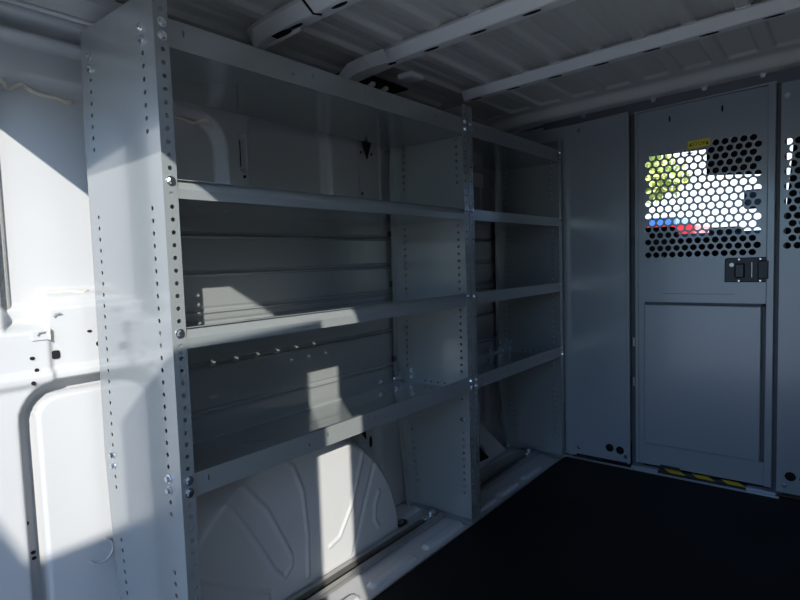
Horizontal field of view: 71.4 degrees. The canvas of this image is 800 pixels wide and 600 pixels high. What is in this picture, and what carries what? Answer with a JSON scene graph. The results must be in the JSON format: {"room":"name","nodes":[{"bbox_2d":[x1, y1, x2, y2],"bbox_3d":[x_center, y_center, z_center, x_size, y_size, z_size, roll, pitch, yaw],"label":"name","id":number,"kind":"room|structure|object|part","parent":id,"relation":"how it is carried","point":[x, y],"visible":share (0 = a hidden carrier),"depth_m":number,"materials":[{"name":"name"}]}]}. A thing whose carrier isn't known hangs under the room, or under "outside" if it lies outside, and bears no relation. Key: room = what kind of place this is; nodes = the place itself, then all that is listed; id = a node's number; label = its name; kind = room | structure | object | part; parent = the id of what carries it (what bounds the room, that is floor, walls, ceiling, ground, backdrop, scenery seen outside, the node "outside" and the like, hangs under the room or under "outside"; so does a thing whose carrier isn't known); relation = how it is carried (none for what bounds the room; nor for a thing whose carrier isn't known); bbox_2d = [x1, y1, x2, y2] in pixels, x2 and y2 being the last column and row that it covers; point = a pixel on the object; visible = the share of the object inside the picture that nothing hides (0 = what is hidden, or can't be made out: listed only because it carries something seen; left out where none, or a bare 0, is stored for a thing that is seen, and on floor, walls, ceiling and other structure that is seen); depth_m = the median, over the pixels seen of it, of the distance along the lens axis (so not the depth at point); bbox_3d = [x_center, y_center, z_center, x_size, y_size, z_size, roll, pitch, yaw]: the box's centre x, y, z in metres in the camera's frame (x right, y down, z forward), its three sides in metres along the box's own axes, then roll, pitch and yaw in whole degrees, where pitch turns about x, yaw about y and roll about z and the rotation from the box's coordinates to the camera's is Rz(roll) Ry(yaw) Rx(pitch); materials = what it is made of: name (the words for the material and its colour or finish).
{"room":"vehicle interior","nodes":[
{"label":"vehicle interior","id":0,"kind":"room"},
{"bbox_2d":[0,0,504,599],"bbox_3d":[-0.215,0.051,2.030,0.100,1.574,2.420,1,5,39],"label":"wall","id":1,"kind":"structure","parent":0,"point":[57,543],"depth_m":1.32,"materials":[{"name":"white metal"}]},
{"bbox_2d":[0,184,9,309],"bbox_3d":[-0.955,-0.192,1.172,0.021,0.525,0.198,1,5,39],"label":"trim","id":2,"kind":"structure","parent":1,"relation":"attached to","point":[4,285],"depth_m":1.24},
{"bbox_2d":[2,0,94,25],"bbox_3d":[-0.235,-0.702,1.905,0.012,0.012,2.310,1,5,39],"label":"trim","id":3,"kind":"structure","parent":1,"relation":"attached to","point":[17,2],"depth_m":1.23,"materials":[{"name":"grey paint"}]},
{"bbox_2d":[21,0,312,76],"bbox_3d":[-0.258,-0.754,1.917,0.192,0.100,2.310,1,5,39],"label":"trim","id":4,"kind":"structure","parent":1,"relation":"attached to","point":[90,10],"depth_m":1.25,"materials":[{"name":"grey paint"}]},
{"bbox_2d":[513,125,542,133],"bbox_3d":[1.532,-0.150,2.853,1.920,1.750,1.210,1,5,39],"label":"trim","id":5,"kind":"structure","parent":1,"relation":"attached to","point":[541,126],"depth_m":2.74,"materials":[{"name":"grey metal"}]},
{"bbox_2d":[322,443,572,599],"bbox_3d":[-0.067,0.835,1.960,0.470,0.010,2.380,1,5,39],"label":"floor","id":6,"kind":"structure","parent":0,"point":[367,584],"depth_m":1.98,"materials":[{"name":"grey paint"}]},
{"bbox_2d":[80,0,475,599],"bbox_3d":[-0.236,0.105,1.664,0.364,1.504,1.145,1,5,39],"label":"shelving unit","id":7,"kind":"object","parent":6,"relation":"on","point":[243,331],"visible":1,"depth_m":1.53,"materials":[{"name":"grey metal"}]},
{"bbox_3d":[-0.577,0.145,1.236,0.345,1.504,0.032,1,5,39],"label":"panel","id":8,"kind":"part","parent":7,"relation":"part of","materials":[{"name":"grey metal"}]},
{"bbox_3d":[-0.366,0.056,1.782,0.011,0.624,1.090,1,5,39],"label":"panel","id":9,"kind":"part","parent":7,"relation":"part of","materials":[{"name":"grey metal"}]},
{"bbox_3d":[-0.244,-0.542,1.614,0.315,0.002,1.128,1,5,39],"label":"shelf","id":10,"kind":"part","parent":7,"relation":"part of","materials":[{"name":"grey metal"}]},
{"bbox_3d":[-0.214,0.366,1.676,0.315,0.002,1.128,1,5,39],"label":"shelf","id":11,"kind":"part","parent":7,"relation":"part of","materials":[{"name":"grey metal"}]},
{"bbox_3d":[-0.234,-0.247,1.634,0.315,0.002,1.128,1,5,39],"label":"shelf","id":12,"kind":"part","parent":7,"relation":"part of","materials":[{"name":"grey metal"}]},
{"bbox_3d":[0.113,0.064,2.096,0.345,1.504,0.032,1,5,39],"label":"panel","id":13,"kind":"part","parent":7,"relation":"part of","materials":[{"name":"grey metal"}]},
{"bbox_2d":[170,438,397,599],"bbox_3d":[-0.354,0.636,1.698,0.196,0.464,0.928,1,5,39],"label":"wheel arch","id":14,"kind":"object","parent":6,"relation":"on","point":[272,533],"visible":0.78,"depth_m":1.60,"materials":[{"name":"grey paint"}]},
{"bbox_2d":[287,508,443,599],"bbox_3d":[-0.188,0.841,1.701,0.058,0.033,1.065,1,5,39],"label":"rail","id":15,"kind":"object","parent":6,"relation":"on","point":[324,586],"visible":1,"depth_m":1.79,"materials":[{"name":"metal"}]},
{"bbox_2d":[397,519,407,526],"bbox_3d":[0.005,0.822,2.062,0.051,0.018,0.051,1,5,39],"label":"plug","id":16,"kind":"object","parent":6,"relation":"on","point":[401,522],"visible":0.65,"depth_m":2.05,"materials":[{"name":"black plastic"}]},
{"bbox_2d":[369,454,567,599],"bbox_3d":[0.091,0.841,1.815,0.007,0.008,2.330,1,5,39],"label":"strip","id":17,"kind":"object","parent":6,"relation":"on","point":[535,477],"visible":0.78,"depth_m":1.93,"materials":[{"name":"metal"}]},
{"bbox_2d":[402,105,564,520],"bbox_3d":[0.380,0.032,2.433,0.364,1.504,0.824,1,5,39],"label":"shelving unit","id":18,"kind":"object","parent":6,"relation":"on","point":[525,360],"visible":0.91,"depth_m":2.70,"materials":[{"name":"grey metal"}]},
{"bbox_3d":[0.134,0.061,2.123,0.345,1.504,0.032,1,5,39],"label":"panel","id":19,"kind":"part","parent":18,"relation":"part of","materials":[{"name":"grey metal"}]},
{"bbox_3d":[0.247,-0.017,2.547,0.011,0.624,0.776,1,5,39],"label":"panel","id":20,"kind":"part","parent":18,"relation":"part of","materials":[{"name":"grey metal"}]},
{"bbox_3d":[0.369,-0.615,2.380,0.315,0.002,0.815,1,5,39],"label":"shelf","id":21,"kind":"part","parent":18,"relation":"part of","materials":[{"name":"grey metal"}]},
{"bbox_3d":[0.399,0.294,2.442,0.315,0.002,0.815,1,5,39],"label":"shelf","id":22,"kind":"part","parent":18,"relation":"part of","materials":[{"name":"grey metal"}]},
{"bbox_3d":[0.379,-0.319,2.400,0.315,0.002,0.815,1,5,39],"label":"shelf","id":23,"kind":"part","parent":18,"relation":"part of","materials":[{"name":"grey metal"}]},
{"bbox_3d":[0.628,0.003,2.740,0.345,1.504,0.032,1,5,39],"label":"panel","id":24,"kind":"part","parent":18,"relation":"part of","materials":[{"name":"grey metal"}]},
{"bbox_2d":[463,384,505,473],"bbox_3d":[0.348,0.602,2.673,0.182,0.347,0.423,1,5,39],"label":"pillar foot","id":25,"kind":"object","parent":6,"relation":"on","point":[490,448],"visible":0.35,"depth_m":2.73,"materials":[{"name":"white metal"}]},
{"bbox_3d":[0.351,0.694,2.679,0.182,0.163,0.423,1,5,39],"label":"foot casing","id":26,"kind":"part","parent":25,"relation":"part of","materials":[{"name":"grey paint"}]},
{"bbox_2d":[464,448,538,493],"bbox_3d":[0.425,0.769,2.466,0.058,0.033,0.752,1,5,39],"label":"rail","id":27,"kind":"object","parent":6,"relation":"on","point":[510,465],"visible":0.71,"depth_m":2.53,"materials":[{"name":"metal"}]},
{"bbox_2d":[490,111,631,465],"bbox_3d":[0.752,-0.039,2.722,0.730,1.598,0.064,1,5,39],"label":"bulkhead","id":28,"kind":"object","parent":6,"relation":"on","point":[595,156],"visible":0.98,"depth_m":2.57,"materials":[{"name":"grey metal"}]},
{"bbox_2d":[543,66,799,498],"bbox_3d":[1.294,-0.079,2.253,1.500,1.696,0.077,1,5,39],"label":"doorway","id":29,"kind":"structure","parent":28,"relation":"attached to","point":[790,74],"depth_m":2.27,"materials":[{"name":"grey metal"}]},
{"bbox_2d":[658,464,746,489],"bbox_3d":[1.272,0.747,2.352,0.330,0.028,0.046,1,5,39],"label":"tape","id":30,"kind":"object","parent":29,"relation":"attached to","point":[668,470],"visible":1,"depth_m":2.35,"materials":[{"name":"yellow plastic"}]},
{"bbox_3d":[1.268,0.757,2.359,0.544,0.016,0.042,1,5,39],"label":"sill","id":31,"kind":"part","parent":29,"relation":"part of","materials":[{"name":"grey metal"}]},
{"bbox_2d":[632,81,776,487],"bbox_3d":[1.242,-0.046,2.316,0.525,1.575,0.020,1,5,39],"label":"door","id":32,"kind":"structure","parent":28,"relation":"attached to","point":[703,341],"depth_m":2.30,"materials":[{"name":"grey metal"}]},
{"bbox_2d":[688,138,709,148],"bbox_3d":[1.224,-0.641,2.281,0.081,0.036,0.002,1,5,39],"label":"warning sticker","id":33,"kind":"object","parent":32,"relation":"attached to","point":[701,142],"visible":1,"depth_m":2.28,"materials":[{"name":"yellow plastic"}]},
{"bbox_3d":[1.258,0.332,2.339,0.436,0.622,0.016,1,5,39],"label":"access plate","id":34,"kind":"part","parent":32,"relation":"part of","materials":[{"name":"grey metal"}]},
{"bbox_2d":[113,0,799,133],"bbox_3d":[0.417,-0.766,1.408,1.880,0.130,2.360,1,5,39],"label":"ceiling","id":35,"kind":"structure","parent":0,"point":[364,27],"depth_m":1.81,"materials":[{"name":"white metal"}]},
{"bbox_2d":[246,0,360,49],"bbox_3d":[0.239,-0.734,1.052,1.672,0.096,0.100,1,5,39],"label":"roof beam","id":36,"kind":"structure","parent":35,"relation":"attached to","point":[288,20],"depth_m":1.45,"materials":[{"name":"white metal"}]},
{"bbox_2d":[335,0,575,99],"bbox_3d":[0.491,-0.752,1.438,1.760,0.130,0.322,1,5,39],"label":"roof beam","id":37,"kind":"structure","parent":35,"relation":"attached to","point":[362,70],"depth_m":1.64,"materials":[{"name":"grey metal"}]},
{"bbox_3d":[-0.123,-0.754,1.951,0.160,0.006,0.290,1,5,39],"label":"bracket shade plate","id":38,"kind":"part","parent":37,"relation":"part of","materials":[{"name":"black metal"}]},
{"bbox_2d":[461,0,799,102],"bbox_3d":[0.860,-0.812,1.730,1.550,0.073,0.100,1,5,39],"label":"roof beam","id":39,"kind":"structure","parent":35,"relation":"attached to","point":[766,10],"depth_m":1.77,"materials":[{"name":"white metal"}]},
{"bbox_2d":[645,226,678,257],"bbox_3d":[1.306,0.197,2.765,0.440,1.095,0.520,1,5,39],"label":"chair","id":40,"kind":"object","parent":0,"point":[655,229],"visible":0.12,"depth_m":2.50,"materials":[{"name":"black"}]},
{"bbox_2d":[573,453,799,499],"bbox_3d":[1.702,0.736,3.090,1.920,0.040,1.560,1,5,39],"label":"trim","id":41,"kind":"structure","parent":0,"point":[578,454],"depth_m":2.48,"materials":[{"name":"black metal"}]},
{"bbox_2d":[646,226,760,257],"bbox_3d":[1.857,0.132,3.236,1.820,1.095,0.750,1,5,39],"label":"dashboard","id":42,"kind":"object","parent":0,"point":[738,231],"visible":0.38,"depth_m":2.97,"materials":[{"name":"black"}]},
{"bbox_2d":[645,138,792,233],"bbox_3d":[1.894,-0.616,3.262,1.800,0.500,0.546,1,5,39],"label":"windshield","id":43,"kind":"object","parent":42,"relation":"on","point":[752,180],"visible":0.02,"depth_m":3.32,"materials":[{"name":"clear glass"}]},
{"bbox_2d":[744,189,760,208],"bbox_3d":[1.857,-0.530,2.917,0.095,0.102,0.030,1,5,39],"label":"mirror","id":44,"kind":"object","parent":43,"relation":"attached to","point":[747,202],"visible":0.29,"depth_m":2.91,"materials":[{"name":"blue paint"}]},
{"bbox_2d":[776,80,799,498],"bbox_3d":[1.685,-0.022,1.985,0.552,1.605,0.050,1,5,39],"label":"bulkhead","id":45,"kind":"object","parent":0,"point":[788,391],"visible":1,"depth_m":2.13,"materials":[{"name":"grey metal"}]},
{"bbox_2d":[786,136,799,248],"bbox_3d":[1.688,-0.504,2.072,0.430,0.613,0.059,1,5,39],"label":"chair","id":46,"kind":"object","parent":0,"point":[792,178],"visible":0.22,"depth_m":2.17,"materials":[{"name":"black fabric"}]},
{"bbox_3d":[1.455,-0.901,2.696,1.830,0.025,0.760,1,5,39],"label":"cabinet","id":47,"kind":"object","parent":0,"visible":0},
{"bbox_2d":[650,138,788,156],"bbox_3d":[1.700,-0.881,3.003,1.830,0.123,0.060,1,5,39],"label":"header","id":48,"kind":"object","parent":47,"relation":"attached to","point":[787,138],"visible":0.02,"depth_m":3.10,"materials":[{"name":"grey"}]},
{"bbox_2d":[706,134,761,174],"bbox_3d":[1.768,-0.772,2.879,0.325,0.275,0.015,1,5,39],"label":"sun visor","id":49,"kind":"object","parent":47,"relation":"attached to","point":[743,138],"visible":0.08,"depth_m":2.89,"materials":[{"name":"black"}]},
{"bbox_3d":[0.648,0.870,1.374,1.420,0.026,2.335,1,5,39],"label":"trim","id":50,"kind":"structure","parent":0,"visible":0},
{"bbox_2d":[373,454,799,599],"bbox_3d":[0.641,0.855,1.379,1.397,0.004,2.335,1,5,39],"label":"floor","id":51,"kind":"structure","parent":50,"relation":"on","point":[581,529],"depth_m":1.85,"materials":[{"name":"black rubber"}]}
]}

